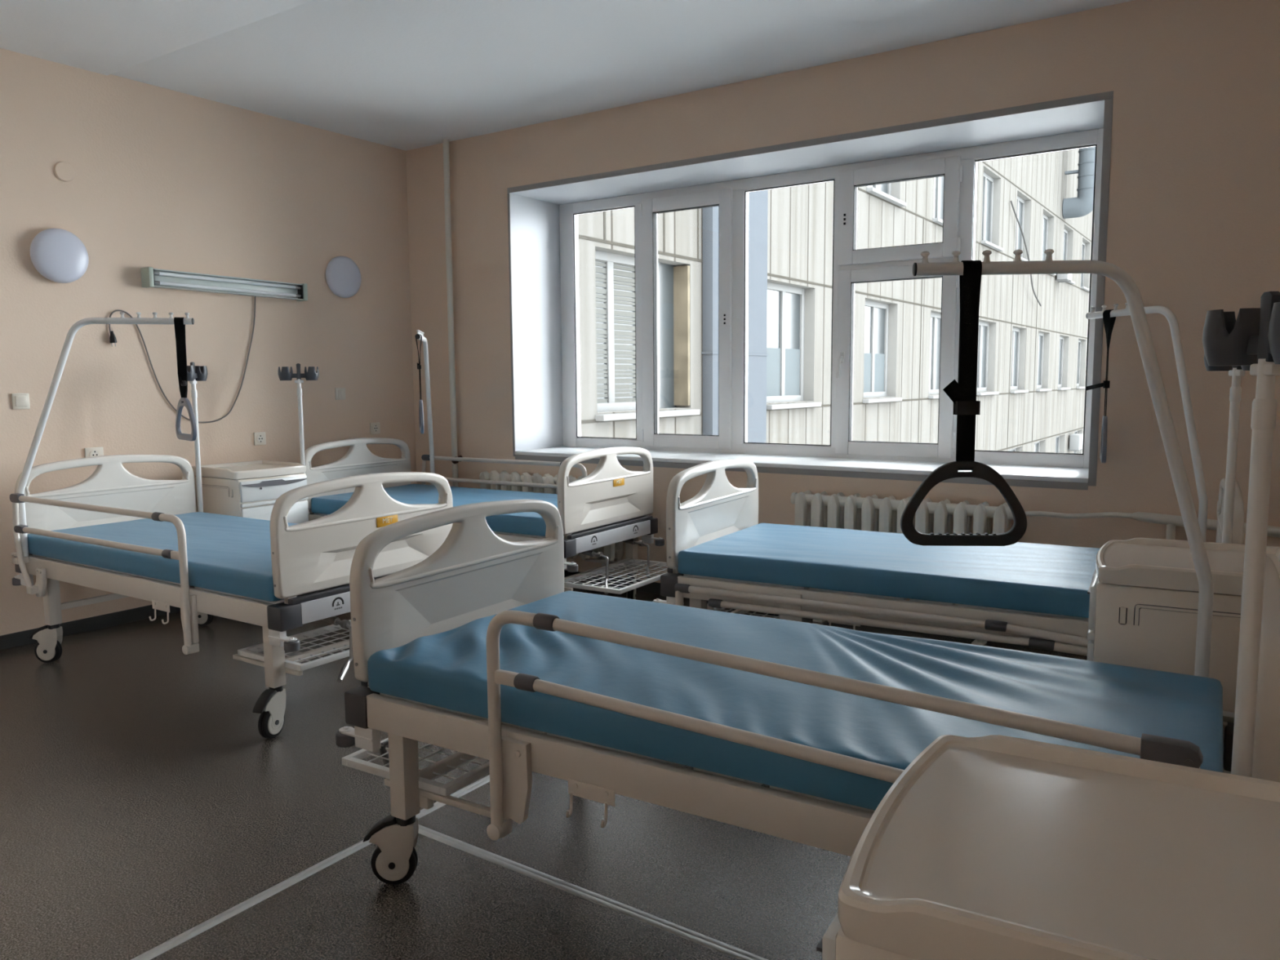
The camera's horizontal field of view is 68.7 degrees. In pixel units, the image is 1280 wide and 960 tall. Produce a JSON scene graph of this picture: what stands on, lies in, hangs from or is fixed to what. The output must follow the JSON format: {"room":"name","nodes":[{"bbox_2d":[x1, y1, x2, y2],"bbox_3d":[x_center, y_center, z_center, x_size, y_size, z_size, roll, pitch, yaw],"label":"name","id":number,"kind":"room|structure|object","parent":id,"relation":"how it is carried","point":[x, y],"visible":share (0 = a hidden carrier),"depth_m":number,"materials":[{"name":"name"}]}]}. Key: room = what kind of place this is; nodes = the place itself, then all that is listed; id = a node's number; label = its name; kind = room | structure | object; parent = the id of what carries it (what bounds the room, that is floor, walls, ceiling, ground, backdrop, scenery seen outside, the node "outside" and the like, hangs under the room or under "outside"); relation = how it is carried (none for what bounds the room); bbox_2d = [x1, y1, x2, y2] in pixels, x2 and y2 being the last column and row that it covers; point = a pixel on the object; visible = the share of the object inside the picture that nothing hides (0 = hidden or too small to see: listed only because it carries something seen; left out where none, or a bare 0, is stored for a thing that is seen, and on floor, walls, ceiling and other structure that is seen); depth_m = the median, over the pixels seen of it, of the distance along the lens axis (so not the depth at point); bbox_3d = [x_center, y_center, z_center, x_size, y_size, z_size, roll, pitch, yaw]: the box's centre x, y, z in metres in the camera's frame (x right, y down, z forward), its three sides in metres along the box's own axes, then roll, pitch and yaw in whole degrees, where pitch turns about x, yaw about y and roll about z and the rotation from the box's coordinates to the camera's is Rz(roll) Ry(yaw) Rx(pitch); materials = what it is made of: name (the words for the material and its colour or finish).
{"room":"hospital room","nodes":[
{"label":"hospital room","id":0,"kind":"room"},
{"bbox_2d":[0,48,417,635],"bbox_3d":[-4.317,-0.518,3.573,0.250,3.100,8.870,4,7,34],"label":"wall","id":1,"kind":"structure","parent":0,"point":[163,179],"depth_m":5.60,"materials":[{"name":"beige paint"}]},
{"bbox_2d":[11,393,30,409],"bbox_3d":[-3.257,-0.415,4.926,0.017,0.084,0.084,4,7,34],"label":"light switch","id":2,"kind":"object","parent":1,"relation":"attached to","point":[19,401],"visible":1,"depth_m":4.92,"materials":[{"name":"beige plastic"}]},
{"bbox_2d":[29,228,88,283],"bbox_3d":[-3.107,-1.202,5.021,0.077,0.288,0.288,4,7,34],"label":"round wall lamp","id":3,"kind":"object","parent":1,"relation":"attached to","point":[58,255],"visible":1,"depth_m":4.99,"materials":[{"name":"white glass"}]},
{"bbox_2d":[53,161,74,182],"bbox_3d":[-3.100,-1.661,5.045,0.014,0.104,0.104,4,7,34],"label":"wall box cover","id":4,"kind":"object","parent":1,"relation":"attached to","point":[63,171],"visible":1,"depth_m":5.04,"materials":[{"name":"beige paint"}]},
{"bbox_2d":[0,604,180,649],"bbox_3d":[-4.127,0.981,3.763,0.012,0.075,8.620,4,7,34],"label":"baseboard","id":5,"kind":"structure","parent":1,"relation":"attached to","point":[19,638],"depth_m":5.29,"materials":[{"name":"black plastic"}]},
{"bbox_2d":[84,446,103,457],"bbox_3d":[-3.058,-0.141,5.250,0.016,0.084,0.100,4,7,34],"label":"wall socket","id":6,"kind":"object","parent":1,"relation":"attached to","point":[89,451],"visible":0.62,"depth_m":5.24,"materials":[{"name":"beige plastic"}]},
{"bbox_2d":[108,266,307,422],"bbox_3d":[-2.611,-0.806,5.790,0.088,0.913,1.278,4,7,34],"label":"wall lamp","id":7,"kind":"object","parent":1,"relation":"attached to","point":[151,277],"depth_m":5.77,"materials":[{"name":"metal"}]},
{"bbox_2d":[253,431,266,445],"bbox_3d":[-2.477,-0.269,6.106,0.016,0.084,0.084,4,7,34],"label":"wall socket","id":8,"kind":"object","parent":1,"relation":"attached to","point":[260,438],"visible":1,"depth_m":6.10,"materials":[{"name":"beige plastic"}]},
{"bbox_2d":[334,387,346,399],"bbox_3d":[-2.115,-0.609,6.615,0.016,0.084,0.084,4,7,34],"label":"light switch","id":9,"kind":"object","parent":1,"relation":"attached to","point":[340,392],"visible":1,"depth_m":6.61,"materials":[{"name":"beige plastic"}]},
{"bbox_2d":[325,256,361,297],"bbox_3d":[-2.069,-1.420,6.551,0.077,0.288,0.288,4,7,34],"label":"round wall lamp","id":10,"kind":"object","parent":1,"relation":"attached to","point":[343,275],"visible":1,"depth_m":6.51,"materials":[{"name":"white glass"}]},
{"bbox_2d":[369,422,380,434],"bbox_3d":[-1.947,-0.381,6.887,0.016,0.084,0.090,4,7,34],"label":"wall socket","id":11,"kind":"object","parent":1,"relation":"attached to","point":[375,428],"visible":1,"depth_m":6.88,"materials":[{"name":"beige plastic"}]},
{"bbox_2d":[0,582,1087,959],"bbox_3d":[-1.494,1.220,2.250,6.690,0.120,9.620,4,7,34],"label":"floor","id":12,"kind":"structure","parent":0,"point":[144,800],"depth_m":2.80,"materials":[{"name":"grey laminate"}]},
{"bbox_2d":[9,454,453,738],"bbox_3d":[-1.928,0.425,4.446,2.377,1.003,1.038,4,7,33],"label":"hospital bed","id":13,"kind":"object","parent":12,"relation":"on","point":[312,560],"visible":0.78,"depth_m":3.93,"materials":[{"name":"beige plastic"}]},
{"bbox_2d":[11,551,17,556],"bbox_3d":[-3.077,0.367,4.636,0.050,0.015,0.043,4,7,33],"label":"socket","id":14,"kind":"object","parent":13,"relation":"attached to","point":[15,554],"depth_m":4.62,"materials":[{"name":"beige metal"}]},
{"bbox_2d":[16,311,196,556],"bbox_3d":[-2.625,-0.229,4.635,0.860,1.190,0.306,-2,6,-13],"label":"bar","id":15,"kind":"object","parent":13,"relation":"attached to","point":[77,326],"depth_m":4.59,"materials":[{"name":"white metal"}]},
{"bbox_2d":[27,511,296,601],"bbox_3d":[-1.968,0.321,4.477,1.967,0.101,0.926,4,7,33],"label":"mattress","id":16,"kind":"object","parent":13,"relation":"on","point":[226,553],"visible":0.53,"depth_m":4.26,"materials":[{"name":"blue plastic"}]},
{"bbox_2d":[177,362,207,511],"bbox_3d":[-2.547,-0.201,5.385,0.089,0.946,0.245,0,6,0],"label":"stand","id":17,"kind":"object","parent":13,"relation":"attached to","point":[195,373],"visible":0.81,"depth_m":5.38,"materials":[{"name":"white metal"}]},
{"bbox_2d":[191,460,308,524],"bbox_3d":[-2.393,0.344,5.817,0.484,0.882,0.496,4,7,34],"label":"base cabinet","id":18,"kind":"object","parent":12,"relation":"on","point":[247,489],"visible":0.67,"depth_m":5.61,"materials":[{"name":"plastic"}]},
{"bbox_2d":[191,460,306,479],"bbox_3d":[-2.400,-0.064,5.776,0.476,0.062,0.496,4,7,34],"label":"tray","id":19,"kind":"object","parent":18,"relation":"on","point":[257,469],"depth_m":5.68,"materials":[{"name":"plastic"}]},
{"bbox_2d":[130,774,489,959],"bbox_3d":[-1.416,1.190,1.940,0.048,0.004,8.600,4,7,33],"label":"trim","id":20,"kind":"structure","parent":12,"relation":"on","point":[162,948],"depth_m":2.55,"materials":[{"name":"metal"}]},
{"bbox_2d":[304,437,667,599],"bbox_3d":[-0.944,0.269,5.850,2.469,1.003,1.038,3,7,32],"label":"hospital bed","id":21,"kind":"object","parent":12,"relation":"on","point":[613,504],"visible":0.62,"depth_m":5.45,"materials":[{"name":"beige plastic"}]},
{"bbox_2d":[277,363,319,473],"bbox_3d":[-2.153,-0.265,5.958,0.245,0.946,0.090,-3,6,-19],"label":"stand","id":22,"kind":"object","parent":21,"relation":"attached to","point":[285,375],"visible":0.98,"depth_m":5.91,"materials":[{"name":"white metal"}]},
{"bbox_2d":[414,329,435,485],"bbox_3d":[-1.435,-0.399,6.262,0.060,1.166,0.847,-1,6,-8],"label":"pole","id":23,"kind":"object","parent":21,"relation":"attached to","point":[417,335],"depth_m":6.44,"materials":[{"name":"white metal"}]},
{"bbox_2d":[311,484,557,536],"bbox_3d":[-1.038,0.165,5.882,1.968,0.100,0.927,3,7,32],"label":"mattress","id":24,"kind":"object","parent":21,"relation":"on","point":[533,523],"visible":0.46,"depth_m":5.91,"materials":[{"name":"blue plastic"}]},
{"bbox_2d":[479,470,622,587],"bbox_3d":[-0.619,0.335,6.422,1.244,0.745,0.146,4,7,34],"label":"radiator","id":25,"kind":"object","parent":12,"relation":"on","point":[614,552],"visible":0.24,"depth_m":6.38,"materials":[{"name":"white metal"}]},
{"bbox_2d":[417,824,768,959],"bbox_3d":[0.420,1.156,2.136,2.796,0.004,0.040,4,7,35],"label":"floor line","id":26,"kind":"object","parent":12,"relation":"on","point":[700,939],"depth_m":2.51,"materials":[{"name":"metal"}]},
{"bbox_2d":[335,499,1279,884],"bbox_3d":[0.290,0.621,2.443,2.377,1.003,1.063,3,7,32],"label":"hospital bed","id":27,"kind":"object","parent":12,"relation":"on","point":[476,573],"visible":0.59,"depth_m":2.23,"materials":[{"name":"beige plastic"}]},
{"bbox_2d":[367,591,1222,810],"bbox_3d":[0.338,0.518,2.404,1.967,0.112,0.928,3,7,32],"label":"mattress","id":28,"kind":"object","parent":27,"relation":"on","point":[447,669],"visible":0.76,"depth_m":2.25,"materials":[{"name":"blue plastic"}]},
{"bbox_2d":[900,248,1213,677],"bbox_3d":[1.038,0.012,2.321,0.765,1.146,0.039,0,6,4],"label":"bar","id":29,"kind":"object","parent":27,"relation":"attached to","point":[1128,286],"depth_m":2.30,"materials":[{"name":"white metal"}]},
{"bbox_2d":[1222,711,1234,723],"bbox_3d":[1.453,0.582,2.291,0.050,0.015,0.043,3,7,32],"label":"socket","id":30,"kind":"object","parent":27,"relation":"attached to","point":[1228,717],"depth_m":2.28,"materials":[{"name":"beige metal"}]},
{"bbox_2d":[1202,291,1279,777],"bbox_3d":[0.934,0.193,1.429,0.089,0.946,0.245,0,6,0],"label":"stand","id":31,"kind":"object","parent":27,"relation":"attached to","point":[1252,340],"visible":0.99,"depth_m":1.42,"materials":[{"name":"white metal"}]},
{"bbox_2d":[652,458,1244,656],"bbox_3d":[1.191,0.452,3.972,2.383,1.003,1.067,3,7,30],"label":"hospital bed","id":32,"kind":"object","parent":12,"relation":"on","point":[720,508],"visible":0.46,"depth_m":3.74,"materials":[{"name":"beige plastic"}]},
{"bbox_2d":[677,523,1099,617],"bbox_3d":[1.239,0.354,3.936,1.967,0.101,0.927,3,7,30],"label":"mattress","id":33,"kind":"object","parent":32,"relation":"on","point":[1042,578],"visible":0.75,"depth_m":3.76,"materials":[{"name":"blue plastic"}]},
{"bbox_2d":[1085,301,1208,542],"bbox_3d":[2.234,-0.207,4.170,0.032,1.170,0.737,-2,6,-14],"label":"pole","id":34,"kind":"object","parent":32,"relation":"attached to","point":[1182,375],"visible":0.86,"depth_m":3.92,"materials":[{"name":"white metal"}]},
{"bbox_2d":[1085,309,1115,462],"bbox_3d":[2.152,-0.440,4.386,0.124,0.704,0.306,4,7,34],"label":"handle","id":35,"kind":"object","parent":34,"relation":"hanging from","point":[1108,322],"visible":0.99,"depth_m":4.34,"materials":[{"name":"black plastic"}]},
{"bbox_2d":[1203,353,1250,543],"bbox_3d":[1.872,0.022,2.971,0.093,0.946,0.245,-1,6,-7],"label":"stand","id":36,"kind":"object","parent":32,"relation":"attached to","point":[1235,371],"visible":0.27,"depth_m":2.95,"materials":[{"name":"white metal"}]},
{"bbox_2d":[816,734,1279,959],"bbox_3d":[0.506,0.825,1.087,0.484,0.882,0.496,3,7,29],"label":"base cabinet","id":37,"kind":"object","parent":12,"relation":"on","point":[997,846],"visible":1,"depth_m":1.01,"materials":[{"name":"plastic"}]},
{"bbox_2d":[1086,537,1279,712],"bbox_3d":[1.555,0.646,2.692,0.484,0.882,0.496,3,7,29],"label":"base cabinet","id":38,"kind":"object","parent":12,"relation":"on","point":[1144,593],"visible":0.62,"depth_m":2.50,"materials":[{"name":"plastic"}]},
{"bbox_2d":[1095,537,1279,595],"bbox_3d":[1.556,0.239,2.646,0.476,0.062,0.496,3,7,29],"label":"tray","id":39,"kind":"object","parent":38,"relation":"on","point":[1146,566],"depth_m":2.56,"materials":[{"name":"plastic"}]},
{"bbox_2d":[0,0,1133,151],"bbox_3d":[-1.518,-2.015,1.906,6.690,0.212,9.620,4,7,34],"label":"ceiling","id":40,"kind":"structure","parent":0,"point":[406,75],"depth_m":4.80,"materials":[{"name":"paint"}]},
{"bbox_2d":[405,0,1279,600],"bbox_3d":[0.989,-0.792,5.766,6.590,3.100,0.720,4,7,34],"label":"wall","id":41,"kind":"structure","parent":0,"point":[1193,215],"depth_m":4.82,"materials":[{"name":"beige paint"}]},
{"bbox_2d":[442,138,462,487],"bbox_3d":[-1.356,-0.887,6.828,0.108,3.100,0.062,4,7,34],"label":"riser pipe","id":42,"kind":"object","parent":41,"relation":"attached to","point":[445,141],"visible":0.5,"depth_m":6.80,"materials":[{"name":"beige metal"}]},
{"bbox_2d":[564,569,1028,647],"bbox_3d":[0.801,0.746,5.621,6.078,0.075,0.012,4,7,34],"label":"baseboard","id":43,"kind":"structure","parent":41,"relation":"attached to","point":[655,587],"depth_m":6.16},
{"bbox_2d":[514,128,1103,483],"bbox_3d":[0.817,-1.012,5.784,3.722,1.812,0.622,4,7,34],"label":"window","id":44,"kind":"structure","parent":41,"relation":"in","point":[958,166],"depth_m":5.82,"materials":[{"name":"white plastic"}]},
{"bbox_2d":[506,90,1113,489],"bbox_3d":[0.657,-0.985,5.531,3.776,1.884,0.006,4,7,34],"label":"trim","id":45,"kind":"structure","parent":41,"relation":"attached to","point":[1108,96],"depth_m":4.89,"materials":[{"name":"grey paint"}]},
{"bbox_2d":[790,489,1013,645],"bbox_3d":[1.393,0.463,5.075,1.244,0.745,0.146,4,7,34],"label":"radiator","id":46,"kind":"object","parent":41,"relation":"attached to","point":[871,513],"visible":0.27,"depth_m":5.02,"materials":[{"name":"white metal"}]},
{"bbox_2d":[1024,511,1279,539],"bbox_3d":[2.612,0.537,4.305,1.635,0.743,0.070,3,7,32],"label":"pipe","id":47,"kind":"object","parent":41,"relation":"attached to","point":[1171,521],"visible":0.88,"depth_m":4.39,"materials":[{"name":"beige metal"}]},
{"label":"outside","id":48,"kind":"structure","parent":0,"visible":0},
{"bbox_3d":[16.806,5.674,25.637,120.000,0.200,120.000,4,7,34],"label":"ground","id":49,"kind":"structure","parent":48,"visible":0},
{"bbox_2d":[577,148,1093,453],"bbox_3d":[4.338,-4.144,28.069,12.170,19.000,40.100,4,7,34],"label":"concrete building","id":50,"kind":"structure","parent":49,"relation":"on","point":[1032,361],"depth_m":16.90,"materials":[{"name":"paint"}]},
{"bbox_2d":[595,259,635,403],"bbox_3d":[-0.218,-1.762,11.228,0.013,1.793,1.560,4,7,34],"label":"blind","id":51,"kind":"object","parent":50,"relation":"hanging from","point":[615,278],"depth_m":11.10,"materials":[{"name":"white plastic"}]},
{"bbox_2d":[1009,200,1041,306],"bbox_3d":[11.363,-6.539,27.407,0.126,2.639,3.920,4,7,35],"label":"cable","id":52,"kind":"object","parent":50,"relation":"attached to","point":[1011,203],"visible":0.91,"depth_m":26.92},
{"bbox_2d":[1055,273,1071,282],"bbox_3d":[14.397,-7.050,31.790,0.398,0.620,0.840,4,7,34],"label":"air conditioner","id":53,"kind":"object","parent":50,"relation":"attached to","point":[1061,277],"visible":0.52,"depth_m":31.52,"materials":[{"name":"grey plastic"}]},
{"bbox_2d":[1068,433,1083,451],"bbox_3d":[16.508,-1.424,35.476,0.398,0.620,0.840,4,7,34],"label":"air conditioner","id":54,"kind":"object","parent":50,"relation":"attached to","point":[1076,440],"visible":0.98,"depth_m":35.16,"materials":[{"name":"grey plastic"}]},
{"bbox_2d":[1080,435,1082,447],"bbox_3d":[16.624,-1.436,35.299,0.010,0.440,0.440,4,7,34],"label":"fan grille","id":55,"kind":"object","parent":54,"relation":"attached to","point":[1081,437],"depth_m":35.31,"materials":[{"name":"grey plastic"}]},
{"bbox_2d":[1062,146,1095,218],"bbox_3d":[15.046,-11.307,31.726,1.100,4.690,0.720,4,7,34],"label":"duct","id":56,"kind":"object","parent":50,"relation":"attached to","point":[1081,206],"visible":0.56,"depth_m":31.58,"materials":[{"name":"silver metal"}]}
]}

